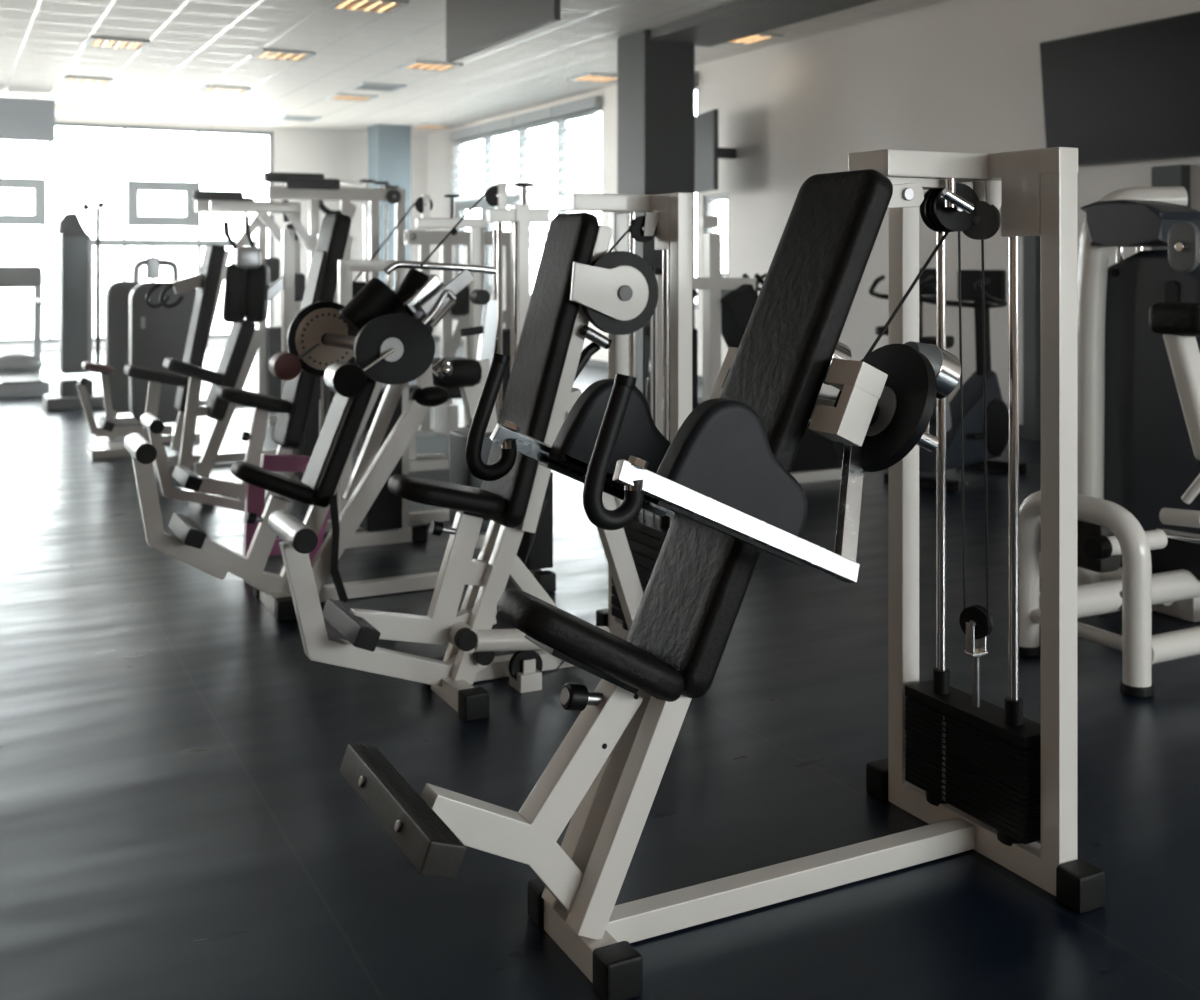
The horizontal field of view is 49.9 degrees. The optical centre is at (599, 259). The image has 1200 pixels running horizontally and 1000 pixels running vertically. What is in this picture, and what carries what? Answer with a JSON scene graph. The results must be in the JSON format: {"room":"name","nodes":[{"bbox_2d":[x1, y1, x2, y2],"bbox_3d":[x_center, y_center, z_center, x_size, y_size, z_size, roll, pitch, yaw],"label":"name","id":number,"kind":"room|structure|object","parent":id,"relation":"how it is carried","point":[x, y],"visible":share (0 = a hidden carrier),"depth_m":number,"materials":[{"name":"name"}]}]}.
{"room":"gym","nodes":[
{"label":"gym","id":0,"kind":"room"},
{"bbox_2d":[0,117,426,351],"bbox_3d":[-8.743,-0.435,21.699,12.600,3.870,0.200,0,0,-27],"label":"wall","id":1,"kind":"structure","parent":0,"point":[335,154],"depth_m":23.46,"materials":[{"name":"white paint"}]},
{"bbox_2d":[0,122,273,343],"bbox_3d":[-9.473,-0.460,21.281,8.123,3.682,0.123,0,0,-27],"label":"window","id":2,"kind":"structure","parent":1,"relation":"in","point":[192,218],"depth_m":21.98,"materials":[{"name":"grey"}]},
{"bbox_2d":[368,124,410,289],"bbox_3d":[-3.745,-0.435,22.908,0.602,3.872,0.602,0,0,-27],"label":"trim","id":3,"kind":"structure","parent":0,"point":[389,146],"depth_m":22.63,"materials":[{"name":"blue paint"}]},
{"bbox_2d":[0,0,948,134],"bbox_3d":[-2.389,-2.420,9.280,12.800,0.100,28.300,0,0,-27],"label":"ceiling","id":4,"kind":"structure","parent":0,"point":[193,45],"depth_m":14.95,"materials":[{"name":"tile"}]},
{"bbox_2d":[0,94,54,141],"bbox_3d":[-8.621,-2.034,18.167,1.752,0.671,0.052,0,0,-27],"label":"panel","id":5,"kind":"object","parent":4,"relation":"hanging from","point":[21,119],"visible":1,"depth_m":18.38,"materials":[{"name":"grey"}]},
{"bbox_2d":[55,105,86,111],"bbox_3d":[-8.307,-2.358,20.013,0.603,0.030,0.603,0,0,-27],"label":"recessed light","id":6,"kind":"object","parent":4,"relation":"in","point":[57,107],"visible":0.6,"depth_m":19.96,"materials":[{"name":"grey plastic"}]},
{"bbox_2d":[60,76,113,85],"bbox_3d":[-6.758,-2.358,16.986,0.602,0.030,0.602,0,0,-27],"label":"recessed light","id":7,"kind":"object","parent":4,"relation":"in","point":[66,79],"visible":1,"depth_m":16.89,"materials":[{"name":"grey plastic"}]},
{"bbox_2d":[85,36,149,50],"bbox_3d":[-5.255,-2.358,14.048,0.603,0.030,0.603,0,0,-27],"label":"recessed light","id":8,"kind":"object","parent":4,"relation":"in","point":[93,41],"visible":1,"depth_m":13.97,"materials":[{"name":"grey"}]},
{"bbox_2d":[199,85,251,94],"bbox_3d":[-5.202,-2.358,17.895,0.601,0.030,0.601,0,0,-27],"label":"recessed light","id":9,"kind":"object","parent":4,"relation":"in","point":[208,88],"visible":1,"depth_m":17.80,"materials":[{"name":"grey plastic"}]},
{"bbox_2d":[251,49,315,61],"bbox_3d":[-3.653,-2.358,14.868,0.603,0.030,0.603,0,0,-27],"label":"recessed light","id":10,"kind":"object","parent":4,"relation":"in","point":[270,54],"visible":1,"depth_m":14.79,"materials":[{"name":"grey plastic"}]},
{"bbox_2d":[276,115,321,121],"bbox_3d":[-5.011,-2.358,21.474,0.611,0.025,0.610,0,0,-27],"label":"ceiling vent","id":11,"kind":"object","parent":4,"relation":"in","point":[284,117],"visible":1,"depth_m":21.40,"materials":[{"name":"grey metal"}]},
{"bbox_2d":[326,93,377,101],"bbox_3d":[-3.599,-2.358,18.715,0.603,0.030,0.602,0,0,-27],"label":"recessed light","id":12,"kind":"object","parent":4,"relation":"in","point":[338,96],"visible":1,"depth_m":18.62,"materials":[{"name":"grey"}]},
{"bbox_2d":[327,0,408,14],"bbox_3d":[-2.150,-2.358,11.930,0.601,0.030,0.601,0,0,-27],"label":"recessed light","id":13,"kind":"object","parent":4,"relation":"in","point":[387,7],"visible":1,"depth_m":11.92,"materials":[{"name":"grey"}]},
{"bbox_2d":[350,82,406,91],"bbox_3d":[-3.029,-2.358,17.602,0.611,0.027,0.612,0,0,-27],"label":"ceiling vent","id":14,"kind":"object","parent":4,"relation":"in","point":[367,86],"visible":1,"depth_m":17.55,"materials":[{"name":"grey metal"}]},
{"bbox_2d":[400,60,463,71],"bbox_3d":[-2.051,-2.358,15.688,0.602,0.030,0.602,0,0,-27],"label":"recessed light","id":15,"kind":"object","parent":4,"relation":"in","point":[417,64],"visible":1,"depth_m":15.62,"materials":[{"name":"grey plastic"}]},
{"bbox_2d":[411,123,453,128],"bbox_3d":[-2.966,-2.358,22.746,0.602,0.030,0.602,0,0,-27],"label":"recessed light","id":16,"kind":"object","parent":4,"relation":"in","point":[421,125],"visible":1,"depth_m":22.65,"materials":[{"name":"grey"}]},
{"bbox_2d":[446,0,560,61],"bbox_3d":[-0.800,-2.035,10.116,0.052,0.671,2.202,0,0,-27],"label":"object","id":17,"kind":"object","parent":4,"relation":"hanging from","point":[472,26],"visible":1,"depth_m":10.22,"materials":[{"name":"grey paint"}]},
{"bbox_2d":[567,73,616,82],"bbox_3d":[-0.021,-2.358,16.726,0.602,0.030,0.602,0,0,-27],"label":"recessed light","id":18,"kind":"object","parent":4,"relation":"in","point":[587,77],"visible":0.83,"depth_m":16.67,"materials":[{"name":"grey plastic"}]},
{"bbox_2d":[726,33,783,44],"bbox_3d":[1.528,-2.358,13.699,0.603,0.030,0.603,0,0,-27],"label":"recessed light","id":19,"kind":"object","parent":4,"relation":"in","point":[758,38],"visible":0.54,"depth_m":13.71,"materials":[{"name":"grey plastic"}]},
{"bbox_2d":[649,0,876,46],"bbox_3d":[4.503,-2.320,6.348,0.800,0.100,16.200,0,0,-27],"label":"ceiling beam","id":20,"kind":"structure","parent":4,"relation":"attached to","point":[739,19],"depth_m":12.23,"materials":[{"name":"grey paint"}]},
{"bbox_2d":[0,341,1199,999],"bbox_3d":[-2.389,1.550,9.280,12.800,0.100,28.300,0,0,-27],"label":"floor","id":21,"kind":"structure","parent":0,"point":[180,819],"depth_m":3.79,"materials":[{"name":"blue rubber"}]},
{"bbox_2d":[0,266,49,397],"bbox_3d":[-6.629,0.783,14.710,0.600,1.416,1.630,0,0,-27],"label":"treadmill","id":22,"kind":"object","parent":21,"relation":"on","point":[21,375],"visible":0.98,"depth_m":15.09,"materials":[{"name":"silver metal"}]},
{"bbox_2d":[42,202,104,410],"bbox_3d":[-5.320,0.449,13.229,0.702,2.104,0.602,0,0,-27],"label":"exercise machine","id":23,"kind":"object","parent":21,"relation":"on","point":[75,245],"visible":0.9,"depth_m":13.07,"materials":[{"name":"silver metal"}]},
{"bbox_2d":[76,361,172,458],"bbox_3d":[-3.689,1.141,10.020,0.702,0.719,0.401,0,0,-27],"label":"machine","id":24,"kind":"object","parent":21,"relation":"on","point":[106,429],"visible":0.98,"depth_m":9.89,"materials":[{"name":"white metal"}]},
{"bbox_2d":[105,257,178,424],"bbox_3d":[-4.251,0.737,11.978,0.631,1.527,0.301,0,0,-27],"label":"machine","id":25,"kind":"object","parent":21,"relation":"on","point":[117,294],"visible":0.53,"depth_m":11.79,"materials":[{"name":"grey plastic"}]},
{"bbox_2d":[129,282,199,442],"bbox_3d":[-3.623,0.843,10.727,0.542,1.316,0.302,0,0,-27],"label":"machine","id":26,"kind":"object","parent":21,"relation":"on","point":[155,334],"visible":0.46,"depth_m":10.60,"materials":[{"name":"grey plastic"}]},
{"bbox_2d":[92,239,256,281],"bbox_3d":[-6.468,0.593,19.718,2.580,1.814,0.109,0,0,-27],"label":"machine","id":27,"kind":"object","parent":21,"relation":"on","point":[103,242],"depth_m":19.60,"materials":[{"name":"grey paint"}]},
{"bbox_2d":[123,234,335,470],"bbox_3d":[-2.724,0.650,9.615,1.538,1.701,0.501,0,0,-27],"label":"machine","id":28,"kind":"object","parent":21,"relation":"on","point":[208,283],"visible":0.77,"depth_m":9.40,"materials":[{"name":"white metal"}]},
{"bbox_2d":[163,200,320,494],"bbox_3d":[-2.116,0.559,8.465,1.415,1.884,0.597,0,0,-27],"label":"machine","id":29,"kind":"object","parent":21,"relation":"on","point":[248,291],"visible":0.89,"depth_m":8.28,"materials":[{"name":"white metal"}]},
{"bbox_2d":[192,190,300,405],"bbox_3d":[-3.667,0.396,13.401,1.108,2.210,0.301,0,0,-27],"label":"multi gym","id":30,"kind":"object","parent":21,"relation":"on","point":[267,384],"visible":0.52,"depth_m":13.40,"materials":[{"name":"white metal"}]},
{"bbox_2d":[243,453,329,560],"bbox_3d":[-1.497,1.221,6.255,0.459,0.578,0.063,0,0,-27],"label":"bench","id":31,"kind":"object","parent":21,"relation":"on","point":[254,496],"visible":0.24,"depth_m":6.18,"materials":[{"name":"purple leather"}]},
{"bbox_2d":[140,194,496,536],"bbox_3d":[-1.473,0.563,7.109,1.972,1.878,0.637,0,0,-27],"label":"machine","id":32,"kind":"object","parent":21,"relation":"on","point":[333,245],"visible":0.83,"depth_m":6.94,"materials":[{"name":"white metal"}]},
{"bbox_2d":[258,172,405,422],"bbox_3d":[-2.475,0.346,12.101,1.394,2.312,0.500,0,0,-27],"label":"exercise machine","id":33,"kind":"object","parent":21,"relation":"on","point":[313,187],"visible":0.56,"depth_m":12.10,"materials":[{"name":"white metal"}]},
{"bbox_2d":[124,183,555,620],"bbox_3d":[-1.055,0.569,5.657,1.914,1.865,0.884,0,0,-27],"label":"machine","id":34,"kind":"object","parent":21,"relation":"on","point":[380,330],"visible":0.97,"depth_m":5.62,"materials":[{"name":"white metal"}]},
{"bbox_2d":[322,260,427,548],"bbox_3d":[-1.193,0.750,6.803,0.576,1.503,0.201,0,0,-27],"label":"machine","id":35,"kind":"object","parent":21,"relation":"on","point":[386,521],"depth_m":6.75,"materials":[{"name":"white metal"}]},
{"bbox_2d":[381,384,461,471],"bbox_3d":[-1.282,1.210,9.453,0.802,0.582,0.502,0,0,-27],"label":"machine","id":36,"kind":"object","parent":21,"relation":"on","point":[427,450],"visible":0.23,"depth_m":9.38,"materials":[{"name":"metal"}]},
{"bbox_2d":[416,431,446,454],"bbox_3d":[-1.282,1.340,9.453,0.502,0.122,0.262,0,0,-27],"label":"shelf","id":37,"kind":"object","parent":36,"relation":"attached to","point":[427,443],"depth_m":9.36,"materials":[{"name":"grey"}]},
{"bbox_2d":[404,230,509,432],"bbox_3d":[-1.016,0.624,11.162,1.413,1.755,0.302,0,0,-27],"label":"exercise machine","id":38,"kind":"object","parent":21,"relation":"on","point":[450,340],"visible":0.38,"depth_m":10.98,"materials":[{"name":"white metal"}]},
{"bbox_2d":[431,289,497,548],"bbox_3d":[-0.605,0.827,6.767,0.614,1.346,0.301,0,0,-27],"label":"machine","id":39,"kind":"object","parent":21,"relation":"on","point":[470,375],"visible":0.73,"depth_m":6.71,"materials":[{"name":"silver metal"}]},
{"bbox_2d":[268,192,691,721],"bbox_3d":[-0.421,0.629,4.604,1.480,1.746,0.737,0,0,-27],"label":"machine","id":40,"kind":"object","parent":21,"relation":"on","point":[578,282],"visible":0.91,"depth_m":4.51,"materials":[{"name":"white metal"}]},
{"bbox_2d":[645,268,697,441],"bbox_3d":[0.488,0.783,10.265,0.574,1.427,1.120,0,0,3],"label":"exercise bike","id":41,"kind":"object","parent":21,"relation":"on","point":[658,271],"visible":0.13,"depth_m":10.30,"materials":[{"name":"black plastic"}]},
{"bbox_2d":[340,147,1104,999],"bbox_3d":[0.281,0.618,2.966,1.643,1.768,0.772,0,0,-27],"label":"machine","id":42,"kind":"object","parent":21,"relation":"on","point":[989,779],"visible":1,"depth_m":2.99,"materials":[{"name":"white metal"}]},
{"bbox_2d":[651,216,863,482],"bbox_3d":[0.883,0.602,8.764,1.801,1.798,0.601,0,0,-27],"label":"exercise machine","id":43,"kind":"object","parent":21,"relation":"on","point":[728,303],"visible":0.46,"depth_m":8.66,"materials":[{"name":"white metal"}]},
{"bbox_2d":[756,273,766,290],"bbox_3d":[1.732,0.782,12.019,0.574,1.426,1.120,0,0,28],"label":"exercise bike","id":44,"kind":"object","parent":21,"relation":"on","point":[763,276],"visible":0.02,"depth_m":12.03,"materials":[{"name":"black plastic"}]},
{"bbox_2d":[869,268,935,424],"bbox_3d":[2.462,0.783,10.371,0.574,1.426,1.121,0,0,28],"label":"exercise machine","id":45,"kind":"object","parent":21,"relation":"on","point":[928,273],"visible":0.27,"depth_m":10.59,"materials":[{"name":"black plastic"}]},
{"bbox_2d":[884,270,1026,492],"bbox_3d":[2.458,0.782,8.847,0.575,1.427,1.120,0,0,43],"label":"exercise machine","id":46,"kind":"object","parent":21,"relation":"on","point":[997,412],"visible":0.79,"depth_m":8.96,"materials":[{"name":"black plastic"}]},
{"bbox_2d":[1019,186,1199,697],"bbox_3d":[2.404,0.592,5.438,1.965,1.818,1.342,0,0,-27],"label":"machine","id":47,"kind":"object","parent":21,"relation":"on","point":[1138,316],"visible":0.91,"depth_m":5.28,"materials":[{"name":"white metal"}]},
{"bbox_2d":[617,30,694,399],"bbox_3d":[0.589,-0.435,13.668,0.602,3.872,0.602,0,0,-27],"label":"column","id":48,"kind":"structure","parent":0,"point":[656,78],"depth_m":13.41,"materials":[{"name":"grey paint"}]},
{"bbox_2d":[427,0,1199,424],"bbox_3d":[3.130,-0.435,12.104,0.200,3.870,27.700,0,0,-27],"label":"wall","id":49,"kind":"structure","parent":0,"point":[964,76],"depth_m":12.54,"materials":[{"name":"white paint"}]},
{"bbox_2d":[455,105,602,297],"bbox_3d":[-1.232,-0.780,20.543,0.123,2.763,5.803,0,0,-27],"label":"window","id":50,"kind":"structure","parent":49,"relation":"in","point":[461,207],"depth_m":21.68,"materials":[{"name":"grey"}]},
{"bbox_2d":[449,125,483,203],"bbox_3d":[-2.328,-1.640,22.421,0.126,1.280,1.421,0,0,-27],"label":"blind","id":51,"kind":"object","parent":50,"relation":"attached to","point":[473,131],"visible":0.93,"depth_m":22.35,"materials":[{"name":"grey paint"}]},
{"bbox_2d":[479,116,517,199],"bbox_3d":[-1.669,-1.640,21.134,0.126,1.280,1.431,0,0,-27],"label":"blind","id":52,"kind":"object","parent":50,"relation":"attached to","point":[506,123],"visible":0.89,"depth_m":21.03,"materials":[{"name":"grey paint"}]},
{"bbox_2d":[513,107,556,246],"bbox_3d":[-1.009,-1.238,19.843,0.126,2.084,1.430,0,0,-27],"label":"blind","id":53,"kind":"object","parent":50,"relation":"attached to","point":[544,114],"visible":0.79,"depth_m":19.72,"materials":[{"name":"grey paint"}]},
{"bbox_2d":[552,96,600,218],"bbox_3d":[-0.348,-1.238,18.552,0.126,2.084,1.430,0,0,-27],"label":"blind","id":54,"kind":"object","parent":50,"relation":"attached to","point":[594,102],"visible":0.78,"depth_m":18.49,"materials":[{"name":"grey paint"}]},
{"bbox_2d":[695,83,698,308],"bbox_3d":[0.817,-0.780,16.537,0.082,2.762,1.902,0,0,-27],"label":"window","id":55,"kind":"structure","parent":49,"relation":"in","point":[697,86],"depth_m":15.72,"materials":[{"name":"grey glass"}]},
{"bbox_2d":[695,72,696,223],"bbox_3d":[0.711,-1.321,16.483,0.126,1.920,1.861,0,0,-27],"label":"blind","id":56,"kind":"object","parent":55,"relation":"attached to","point":[695,72],"visible":0.12,"depth_m":15.67,"materials":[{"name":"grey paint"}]},
{"bbox_2d":[695,109,735,192],"bbox_3d":[1.392,-1.230,14.758,0.432,0.900,0.750,0,0,-13],"label":"television","id":57,"kind":"object","parent":49,"relation":"attached to","point":[707,151],"visible":0.87,"depth_m":14.64,"materials":[{"name":"black plastic"}]},
{"bbox_2d":[704,193,728,277],"bbox_3d":[1.428,-0.280,15.344,0.083,1.002,0.583,0,0,-27],"label":"window","id":58,"kind":"structure","parent":49,"relation":"in","point":[708,199],"depth_m":15.34,"materials":[{"name":"grey glass"}]},
{"bbox_2d":[433,335,1022,436],"bbox_3d":[3.023,1.450,12.050,0.030,0.100,27.700,0,0,-27],"label":"baseboard","id":59,"kind":"structure","parent":49,"relation":"attached to","point":[593,363],"depth_m":17.91,"materials":[{"name":"grey paint"}]},
{"bbox_2d":[1023,236,1040,440],"bbox_3d":[3.630,0.400,10.799,0.100,2.200,0.140,0,0,-27],"label":"trim","id":60,"kind":"structure","parent":49,"relation":"attached to","point":[1031,244],"depth_m":10.74,"materials":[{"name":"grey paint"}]},
{"bbox_2d":[1040,11,1199,165],"bbox_3d":[4.076,-1.260,9.769,0.236,1.022,1.752,0,0,-27],"label":"television","id":61,"kind":"object","parent":49,"relation":"attached to","point":[1128,93],"visible":0.88,"depth_m":9.77,"materials":[{"name":"black plastic"}]},
{"bbox_2d":[1151,165,1189,249],"bbox_3d":[4.245,0.400,9.597,0.100,2.200,0.260,0,0,-27],"label":"trim","id":62,"kind":"structure","parent":49,"relation":"attached to","point":[1170,175],"depth_m":9.54,"materials":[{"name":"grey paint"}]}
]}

